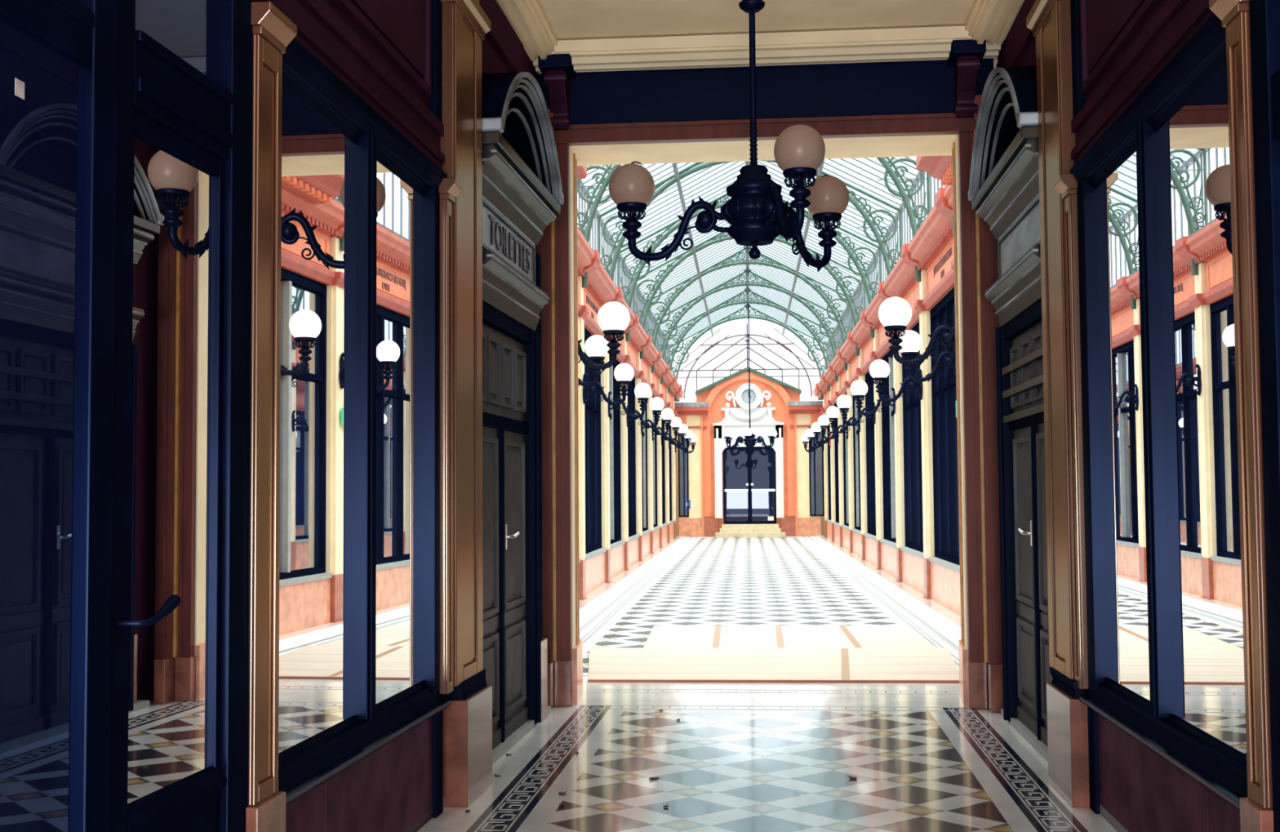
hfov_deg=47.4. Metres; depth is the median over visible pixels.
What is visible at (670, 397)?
shopfront
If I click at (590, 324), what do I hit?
trim
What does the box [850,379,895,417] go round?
wall lamp
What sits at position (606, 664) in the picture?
floor
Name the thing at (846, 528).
shopfront
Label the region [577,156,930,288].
roof truss
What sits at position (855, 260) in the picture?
roof truss
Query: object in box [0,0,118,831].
glazed door
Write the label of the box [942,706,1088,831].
trim
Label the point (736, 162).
window
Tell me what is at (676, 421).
wall lamp
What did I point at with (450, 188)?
pilaster
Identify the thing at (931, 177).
window
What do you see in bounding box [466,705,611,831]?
trim
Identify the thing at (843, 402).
wall lamp
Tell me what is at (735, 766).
floor
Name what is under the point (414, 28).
panelling
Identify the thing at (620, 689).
trim
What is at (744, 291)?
window
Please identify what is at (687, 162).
window
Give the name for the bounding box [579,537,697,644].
trim
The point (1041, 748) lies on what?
baseboard
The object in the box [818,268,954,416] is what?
trim
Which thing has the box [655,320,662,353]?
window
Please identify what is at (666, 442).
pilaster
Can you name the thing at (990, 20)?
trim
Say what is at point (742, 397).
clock
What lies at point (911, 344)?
wall lamp
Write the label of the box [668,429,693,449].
wall lamp
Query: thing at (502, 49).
panel
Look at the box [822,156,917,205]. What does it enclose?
window
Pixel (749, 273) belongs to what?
window
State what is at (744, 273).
window
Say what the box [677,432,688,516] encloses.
window
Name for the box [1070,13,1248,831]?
shop window
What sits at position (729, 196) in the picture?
window
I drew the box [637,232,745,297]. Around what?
window
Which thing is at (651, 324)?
window
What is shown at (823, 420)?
wall lamp
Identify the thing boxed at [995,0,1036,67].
panel
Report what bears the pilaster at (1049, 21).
on the floor at (735, 766)
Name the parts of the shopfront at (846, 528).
sill, frame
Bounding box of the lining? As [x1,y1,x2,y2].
[568,134,968,706]
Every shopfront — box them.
[583,288,606,595]
[608,334,625,579]
[626,341,639,567]
[640,359,651,558]
[651,373,660,551]
[660,383,667,545]
[668,393,674,540]
[825,391,831,540]
[832,381,839,545]
[840,369,849,550]
[850,355,861,557]
[862,337,876,566]
[878,324,897,578]
[900,281,924,595]
[926,235,960,616]
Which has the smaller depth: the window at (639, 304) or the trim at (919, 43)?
the trim at (919, 43)
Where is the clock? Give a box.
[735,382,762,409]
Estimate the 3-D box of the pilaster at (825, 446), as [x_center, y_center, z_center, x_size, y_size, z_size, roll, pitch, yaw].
[6.104,1.480,47.949,0.590,5.120,0.460,-1,-3,4]
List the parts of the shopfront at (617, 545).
frame, sill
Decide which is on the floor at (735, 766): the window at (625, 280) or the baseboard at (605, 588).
the baseboard at (605, 588)
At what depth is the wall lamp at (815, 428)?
40.27 m
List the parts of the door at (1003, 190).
arched moulding, cornice, cornice, sign frame, casing, panel moulding, lever handle, transom panel, panel moulding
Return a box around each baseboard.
[404,705,551,831]
[579,535,684,613]
[816,534,960,631]
[1000,708,1128,831]
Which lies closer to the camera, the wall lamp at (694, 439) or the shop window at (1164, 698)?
the shop window at (1164, 698)
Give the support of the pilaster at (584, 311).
on the floor at (735, 766)
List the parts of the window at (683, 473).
pane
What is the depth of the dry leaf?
8.11 m
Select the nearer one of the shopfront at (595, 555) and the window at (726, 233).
the shopfront at (595, 555)
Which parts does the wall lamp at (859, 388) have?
globe, arm, wall plate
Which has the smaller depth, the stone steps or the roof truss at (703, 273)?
the roof truss at (703, 273)
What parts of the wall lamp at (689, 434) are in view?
arm, globe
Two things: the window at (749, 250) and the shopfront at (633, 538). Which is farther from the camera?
the window at (749, 250)
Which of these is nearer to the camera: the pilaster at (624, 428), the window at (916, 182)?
the window at (916, 182)
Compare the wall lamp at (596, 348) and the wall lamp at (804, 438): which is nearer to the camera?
the wall lamp at (596, 348)
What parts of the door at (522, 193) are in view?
panel moulding, transom panel, sign frame, casing, lever handle, cornice, panel moulding, cornice, arched moulding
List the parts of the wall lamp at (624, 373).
wall plate, arm, globe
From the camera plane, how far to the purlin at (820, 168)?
34.84 m
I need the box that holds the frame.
[536,57,1003,712]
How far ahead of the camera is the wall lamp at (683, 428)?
40.55 m
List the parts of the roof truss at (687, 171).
post, tie rod, post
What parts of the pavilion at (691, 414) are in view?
red panel, cornice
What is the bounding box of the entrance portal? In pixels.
[695,366,801,537]
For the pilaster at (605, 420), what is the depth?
25.00 m
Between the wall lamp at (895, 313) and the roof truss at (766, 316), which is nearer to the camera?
the wall lamp at (895, 313)
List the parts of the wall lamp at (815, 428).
globe, arm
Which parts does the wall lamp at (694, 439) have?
arm, globe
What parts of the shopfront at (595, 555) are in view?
pane, frieze moulding, frame, sill, pane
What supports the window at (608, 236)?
in the wall
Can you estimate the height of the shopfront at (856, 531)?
4.750 m
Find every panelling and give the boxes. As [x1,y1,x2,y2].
[253,0,444,169]
[1070,0,1213,164]
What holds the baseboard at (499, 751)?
attached to the wall at (331, 4)
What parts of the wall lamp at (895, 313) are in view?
globe, arm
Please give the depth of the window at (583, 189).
23.84 m
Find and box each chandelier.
[608,0,848,271]
[722,297,777,449]
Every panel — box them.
[479,0,539,84]
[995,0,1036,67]
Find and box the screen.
[672,324,825,398]
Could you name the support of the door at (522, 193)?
in the wall at (331, 4)
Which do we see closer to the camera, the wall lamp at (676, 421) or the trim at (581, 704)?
the trim at (581, 704)
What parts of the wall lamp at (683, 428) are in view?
arm, globe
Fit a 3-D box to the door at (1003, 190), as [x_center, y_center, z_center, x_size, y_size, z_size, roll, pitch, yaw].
[2.387,-0.065,9.134,0.320,4.200,2.177,-1,-3,5]
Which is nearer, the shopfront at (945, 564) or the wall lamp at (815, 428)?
the shopfront at (945, 564)
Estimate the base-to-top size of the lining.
4.270 m
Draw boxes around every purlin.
[671,163,713,337]
[782,159,824,335]
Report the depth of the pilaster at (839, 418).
40.05 m
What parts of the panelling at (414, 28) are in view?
raised panel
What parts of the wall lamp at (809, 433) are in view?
globe, arm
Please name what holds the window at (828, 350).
in the wall
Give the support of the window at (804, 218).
on the window at (877, 253)
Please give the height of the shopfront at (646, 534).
4.750 m
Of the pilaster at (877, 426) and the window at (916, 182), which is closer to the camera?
the window at (916, 182)
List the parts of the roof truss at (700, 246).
post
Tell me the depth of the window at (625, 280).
30.96 m
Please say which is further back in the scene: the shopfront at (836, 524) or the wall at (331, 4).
the shopfront at (836, 524)
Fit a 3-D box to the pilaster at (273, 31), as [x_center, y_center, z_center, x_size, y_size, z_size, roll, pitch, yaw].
[-1.281,0.251,4.854,0.185,3.220,0.260,-1,-3,6]
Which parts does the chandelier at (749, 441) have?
globe, arm, arm, globe, arm, rod, arm, arm, globe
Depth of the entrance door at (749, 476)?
51.13 m
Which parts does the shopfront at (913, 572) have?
pane, frieze moulding, sill, frame, pane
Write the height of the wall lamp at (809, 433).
0.639 m
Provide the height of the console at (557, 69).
0.500 m
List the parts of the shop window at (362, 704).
pane, marble panel, sill rail, pane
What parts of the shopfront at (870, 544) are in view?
frieze moulding, pane, sill, frame, pane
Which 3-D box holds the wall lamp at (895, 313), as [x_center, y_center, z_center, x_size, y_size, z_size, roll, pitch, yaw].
[2.503,-0.746,12.986,0.751,0.639,0.296,-1,-3,4]
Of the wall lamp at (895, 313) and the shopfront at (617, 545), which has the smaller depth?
the wall lamp at (895, 313)
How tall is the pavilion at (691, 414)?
4.720 m
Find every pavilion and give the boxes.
[674,401,708,537]
[788,400,823,536]
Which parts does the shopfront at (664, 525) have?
frame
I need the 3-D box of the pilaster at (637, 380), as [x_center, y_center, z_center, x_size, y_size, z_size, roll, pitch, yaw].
[-0.028,0.745,32.896,0.590,5.120,0.460,-1,-3,4]
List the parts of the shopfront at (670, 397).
frame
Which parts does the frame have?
head moulding, lintel panel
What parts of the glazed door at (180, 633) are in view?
lever handle, pane, moulding, transom pane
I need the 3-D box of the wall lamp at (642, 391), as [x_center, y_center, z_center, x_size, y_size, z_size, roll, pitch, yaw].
[-0.175,-0.253,25.187,0.751,0.639,0.296,-1,-3,4]
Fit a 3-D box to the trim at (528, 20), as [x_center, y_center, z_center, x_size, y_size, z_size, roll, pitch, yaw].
[-1.381,-3.069,4.116,0.291,0.140,13.620,-1,-3,5]
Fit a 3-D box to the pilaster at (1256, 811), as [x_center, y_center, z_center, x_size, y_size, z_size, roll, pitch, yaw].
[1.986,0.217,4.662,0.185,3.220,0.200,-1,-3,5]
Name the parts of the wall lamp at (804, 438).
globe, arm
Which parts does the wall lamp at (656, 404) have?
wall plate, arm, globe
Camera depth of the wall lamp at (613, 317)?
13.13 m
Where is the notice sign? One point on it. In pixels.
(686, 501)
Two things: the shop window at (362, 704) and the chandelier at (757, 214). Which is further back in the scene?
the chandelier at (757, 214)
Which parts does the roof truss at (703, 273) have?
post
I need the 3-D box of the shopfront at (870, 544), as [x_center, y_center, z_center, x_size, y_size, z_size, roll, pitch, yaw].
[4.962,0.773,30.584,0.320,4.750,3.466,-1,-3,4]
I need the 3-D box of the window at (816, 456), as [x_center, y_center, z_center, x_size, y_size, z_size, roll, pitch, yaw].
[6.165,1.947,50.972,0.500,3.100,0.040,-1,-3,4]
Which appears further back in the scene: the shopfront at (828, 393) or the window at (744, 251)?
the shopfront at (828, 393)
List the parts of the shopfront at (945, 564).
pane, frieze moulding, sill, frame, pane, pane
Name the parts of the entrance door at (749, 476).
pane, pane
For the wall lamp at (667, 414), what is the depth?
32.84 m
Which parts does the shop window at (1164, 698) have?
pane, sill rail, marble panel, pane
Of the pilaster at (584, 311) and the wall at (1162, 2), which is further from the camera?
the pilaster at (584, 311)
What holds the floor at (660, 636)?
on the floor at (735, 766)
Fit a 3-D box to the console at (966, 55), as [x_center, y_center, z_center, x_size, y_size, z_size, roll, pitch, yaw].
[2.405,-2.475,10.744,0.240,0.500,0.360,-1,-3,5]
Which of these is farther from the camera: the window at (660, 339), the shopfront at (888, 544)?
the window at (660, 339)
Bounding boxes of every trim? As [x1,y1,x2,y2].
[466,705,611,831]
[495,0,557,60]
[533,25,1000,73]
[577,226,684,402]
[577,302,679,417]
[578,704,975,711]
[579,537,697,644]
[593,688,959,693]
[802,536,959,666]
[813,185,953,399]
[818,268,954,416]
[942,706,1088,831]
[964,0,1025,44]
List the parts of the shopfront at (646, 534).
frame, sill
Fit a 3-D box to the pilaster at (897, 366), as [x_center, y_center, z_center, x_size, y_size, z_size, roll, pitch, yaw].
[4.400,0.293,24.822,0.590,5.120,0.460,-1,-3,4]
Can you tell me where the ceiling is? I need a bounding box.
[538,0,974,39]
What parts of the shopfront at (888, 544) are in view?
frieze moulding, sill, frame, pane, pane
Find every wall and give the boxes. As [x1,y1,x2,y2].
[322,0,538,253]
[568,56,1002,664]
[675,435,825,536]
[997,0,1168,102]
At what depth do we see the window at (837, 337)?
42.52 m
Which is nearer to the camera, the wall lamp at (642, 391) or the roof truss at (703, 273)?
the wall lamp at (642, 391)
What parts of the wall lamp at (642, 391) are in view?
wall plate, arm, globe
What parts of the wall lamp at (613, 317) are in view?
arm, globe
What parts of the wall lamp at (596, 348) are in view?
arm, globe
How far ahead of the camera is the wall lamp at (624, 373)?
21.29 m
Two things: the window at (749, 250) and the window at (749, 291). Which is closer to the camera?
the window at (749, 250)
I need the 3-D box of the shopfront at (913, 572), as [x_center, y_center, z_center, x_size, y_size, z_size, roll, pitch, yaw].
[4.394,0.378,22.875,0.320,4.750,3.466,-1,-3,4]
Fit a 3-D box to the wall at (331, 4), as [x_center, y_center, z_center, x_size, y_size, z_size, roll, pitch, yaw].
[-1.646,-0.731,3.725,0.350,5.070,15.020,-1,-3,6]
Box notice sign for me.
[684,500,690,508]
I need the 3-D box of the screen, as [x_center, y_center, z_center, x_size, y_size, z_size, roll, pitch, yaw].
[3.807,-1.829,51.671,5.524,2.863,0.240,-1,-3,4]
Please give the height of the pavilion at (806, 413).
4.720 m
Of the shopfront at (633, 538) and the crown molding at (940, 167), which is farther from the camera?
the shopfront at (633, 538)
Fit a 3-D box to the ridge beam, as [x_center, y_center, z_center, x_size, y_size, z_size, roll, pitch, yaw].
[2.379,-4.552,32.287,0.080,0.080,38.400,-1,-3,4]
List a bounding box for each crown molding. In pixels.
[577,165,586,179]
[915,155,952,186]
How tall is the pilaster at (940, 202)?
5.120 m
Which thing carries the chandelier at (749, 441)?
hanging from the ridge beam
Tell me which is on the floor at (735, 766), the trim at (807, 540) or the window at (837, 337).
the trim at (807, 540)
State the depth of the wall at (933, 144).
11.46 m
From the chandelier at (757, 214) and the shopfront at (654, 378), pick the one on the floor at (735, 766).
the shopfront at (654, 378)
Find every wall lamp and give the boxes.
[577,301,630,372]
[577,334,608,387]
[582,363,634,406]
[608,382,651,419]
[626,396,664,428]
[640,408,674,435]
[652,416,681,441]
[661,423,688,445]
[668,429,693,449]
[675,434,697,453]
[800,433,823,452]
[805,428,831,448]
[811,422,838,444]
[817,414,848,439]
[826,405,860,434]
[836,395,875,426]
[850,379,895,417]
[869,359,922,403]
[878,297,955,368]
[899,329,955,383]
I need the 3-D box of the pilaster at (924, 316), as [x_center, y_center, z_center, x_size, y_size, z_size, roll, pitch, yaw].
[4.116,0.095,20.967,0.590,5.120,0.460,-1,-3,4]
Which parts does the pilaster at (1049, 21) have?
raised panel, moulding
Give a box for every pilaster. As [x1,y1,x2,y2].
[245,1,297,831]
[439,177,462,693]
[440,0,492,807]
[535,253,547,722]
[577,249,600,599]
[600,286,622,582]
[620,313,639,570]
[635,334,651,560]
[647,351,661,553]
[656,364,669,547]
[664,375,676,542]
[671,384,681,538]
[815,382,828,537]
[821,373,835,542]
[828,362,844,546]
[836,348,854,552]
[847,331,867,559]
[860,310,884,569]
[877,281,905,582]
[901,243,934,599]
[934,187,954,271]
[1026,0,1089,807]
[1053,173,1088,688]
[1208,0,1274,831]
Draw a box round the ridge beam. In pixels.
[745,160,749,314]
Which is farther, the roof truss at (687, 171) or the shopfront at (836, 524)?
the shopfront at (836, 524)
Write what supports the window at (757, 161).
on the window at (891, 229)
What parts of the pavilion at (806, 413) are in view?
cornice, red panel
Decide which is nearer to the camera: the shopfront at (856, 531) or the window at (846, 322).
the shopfront at (856, 531)
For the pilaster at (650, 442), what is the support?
on the floor at (735, 766)
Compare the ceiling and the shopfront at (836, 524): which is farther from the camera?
the shopfront at (836, 524)
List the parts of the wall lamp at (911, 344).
globe, arm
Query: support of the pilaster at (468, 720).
on the floor at (735, 766)
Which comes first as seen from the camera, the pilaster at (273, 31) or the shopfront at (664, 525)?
the pilaster at (273, 31)
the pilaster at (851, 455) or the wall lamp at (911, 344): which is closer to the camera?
the wall lamp at (911, 344)
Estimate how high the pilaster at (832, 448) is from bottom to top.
5.120 m
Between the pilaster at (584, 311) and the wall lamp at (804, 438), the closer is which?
the pilaster at (584, 311)
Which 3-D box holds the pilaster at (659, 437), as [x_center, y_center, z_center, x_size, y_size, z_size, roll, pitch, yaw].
[0.540,1.141,40.605,0.590,5.120,0.460,-1,-3,4]
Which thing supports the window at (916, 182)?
in the wall
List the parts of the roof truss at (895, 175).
tie rod, tie rod, post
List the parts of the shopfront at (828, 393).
frame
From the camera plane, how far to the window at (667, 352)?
47.15 m
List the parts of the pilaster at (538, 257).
casing post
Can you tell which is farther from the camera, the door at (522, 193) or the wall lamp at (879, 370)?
the wall lamp at (879, 370)
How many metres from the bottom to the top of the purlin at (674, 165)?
0.080 m
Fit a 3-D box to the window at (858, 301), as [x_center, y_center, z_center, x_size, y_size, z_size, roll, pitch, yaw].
[5.201,-2.404,34.615,0.080,1.350,3.870,-1,-3,4]
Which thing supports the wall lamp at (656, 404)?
attached to the pilaster at (624, 428)
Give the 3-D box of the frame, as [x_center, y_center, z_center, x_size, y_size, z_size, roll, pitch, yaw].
[0.926,-0.270,10.858,3.460,4.850,0.258,-1,-3,5]
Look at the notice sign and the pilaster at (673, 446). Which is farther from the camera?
the notice sign
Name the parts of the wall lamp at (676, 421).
arm, globe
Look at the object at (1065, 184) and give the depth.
7.37 m
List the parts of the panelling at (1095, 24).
raised panel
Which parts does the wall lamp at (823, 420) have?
globe, arm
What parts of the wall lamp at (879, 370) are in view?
globe, arm, wall plate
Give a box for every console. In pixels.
[537,53,576,130]
[946,39,986,118]
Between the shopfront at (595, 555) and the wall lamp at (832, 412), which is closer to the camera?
the shopfront at (595, 555)
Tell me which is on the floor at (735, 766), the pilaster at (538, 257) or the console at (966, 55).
the pilaster at (538, 257)
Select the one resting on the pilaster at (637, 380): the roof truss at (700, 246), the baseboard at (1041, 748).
the roof truss at (700, 246)
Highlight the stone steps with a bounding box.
[715,524,785,537]
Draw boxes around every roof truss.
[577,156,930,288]
[598,160,902,280]
[617,192,880,341]
[633,231,865,359]
[644,246,853,373]
[654,269,842,383]
[662,288,834,393]
[669,304,826,400]
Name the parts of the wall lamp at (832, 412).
globe, arm, wall plate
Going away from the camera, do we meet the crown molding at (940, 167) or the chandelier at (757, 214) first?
the chandelier at (757, 214)
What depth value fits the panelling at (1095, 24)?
6.67 m
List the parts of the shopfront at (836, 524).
frame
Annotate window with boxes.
[278,38,451,831]
[577,179,599,250]
[583,162,689,212]
[595,217,617,286]
[602,161,745,244]
[619,253,633,312]
[621,195,730,277]
[634,284,645,331]
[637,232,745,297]
[646,309,655,339]
[650,250,746,317]
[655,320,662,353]
[657,272,746,332]
[663,336,670,364]
[666,291,746,345]
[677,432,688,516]
[747,249,846,314]
[747,272,839,329]
[748,291,833,342]
[749,160,896,239]
[750,237,861,294]
[801,217,876,273]
[808,426,824,515]
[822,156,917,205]
[826,333,833,364]
[834,320,841,350]
[841,305,851,344]
[852,278,863,328]
[864,248,879,310]
[879,210,903,281]
[899,170,928,246]
[929,175,946,209]
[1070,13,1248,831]
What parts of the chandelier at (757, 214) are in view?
globe, arm, rod, arm, globe, arm, globe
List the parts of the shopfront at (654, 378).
frame, sill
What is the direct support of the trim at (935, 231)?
attached to the wall
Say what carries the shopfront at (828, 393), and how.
on the floor at (735, 766)
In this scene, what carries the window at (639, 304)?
in the wall
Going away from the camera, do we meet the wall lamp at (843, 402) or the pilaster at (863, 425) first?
the wall lamp at (843, 402)
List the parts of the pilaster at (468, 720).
moulding, raised panel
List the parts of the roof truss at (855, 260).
post, tie rod, post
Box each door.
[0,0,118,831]
[109,0,253,831]
[481,71,564,750]
[723,446,776,524]
[968,66,1052,746]
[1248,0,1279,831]
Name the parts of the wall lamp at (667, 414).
wall plate, arm, globe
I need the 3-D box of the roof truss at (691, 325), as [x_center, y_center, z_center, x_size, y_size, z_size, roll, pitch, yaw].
[3.295,-2.305,44.464,5.243,3.162,0.160,-1,-3,4]
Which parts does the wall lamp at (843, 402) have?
globe, arm, wall plate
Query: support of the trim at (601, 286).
attached to the wall
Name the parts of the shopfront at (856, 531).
frieze moulding, sill, frame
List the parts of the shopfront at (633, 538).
pane, frieze moulding, frame, pane, sill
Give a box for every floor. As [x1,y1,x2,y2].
[417,535,1117,831]
[587,647,959,683]
[644,625,937,648]
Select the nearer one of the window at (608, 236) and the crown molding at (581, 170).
the crown molding at (581, 170)
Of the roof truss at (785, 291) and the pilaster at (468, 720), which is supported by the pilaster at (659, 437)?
the roof truss at (785, 291)
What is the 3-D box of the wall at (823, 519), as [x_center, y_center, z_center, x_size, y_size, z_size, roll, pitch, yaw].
[3.880,1.971,52.083,5.900,4.600,0.500,-1,-3,4]
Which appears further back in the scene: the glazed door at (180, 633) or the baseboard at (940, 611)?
the baseboard at (940, 611)
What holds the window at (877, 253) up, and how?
in the wall
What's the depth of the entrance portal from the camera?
51.21 m
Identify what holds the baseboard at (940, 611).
on the floor at (735, 766)

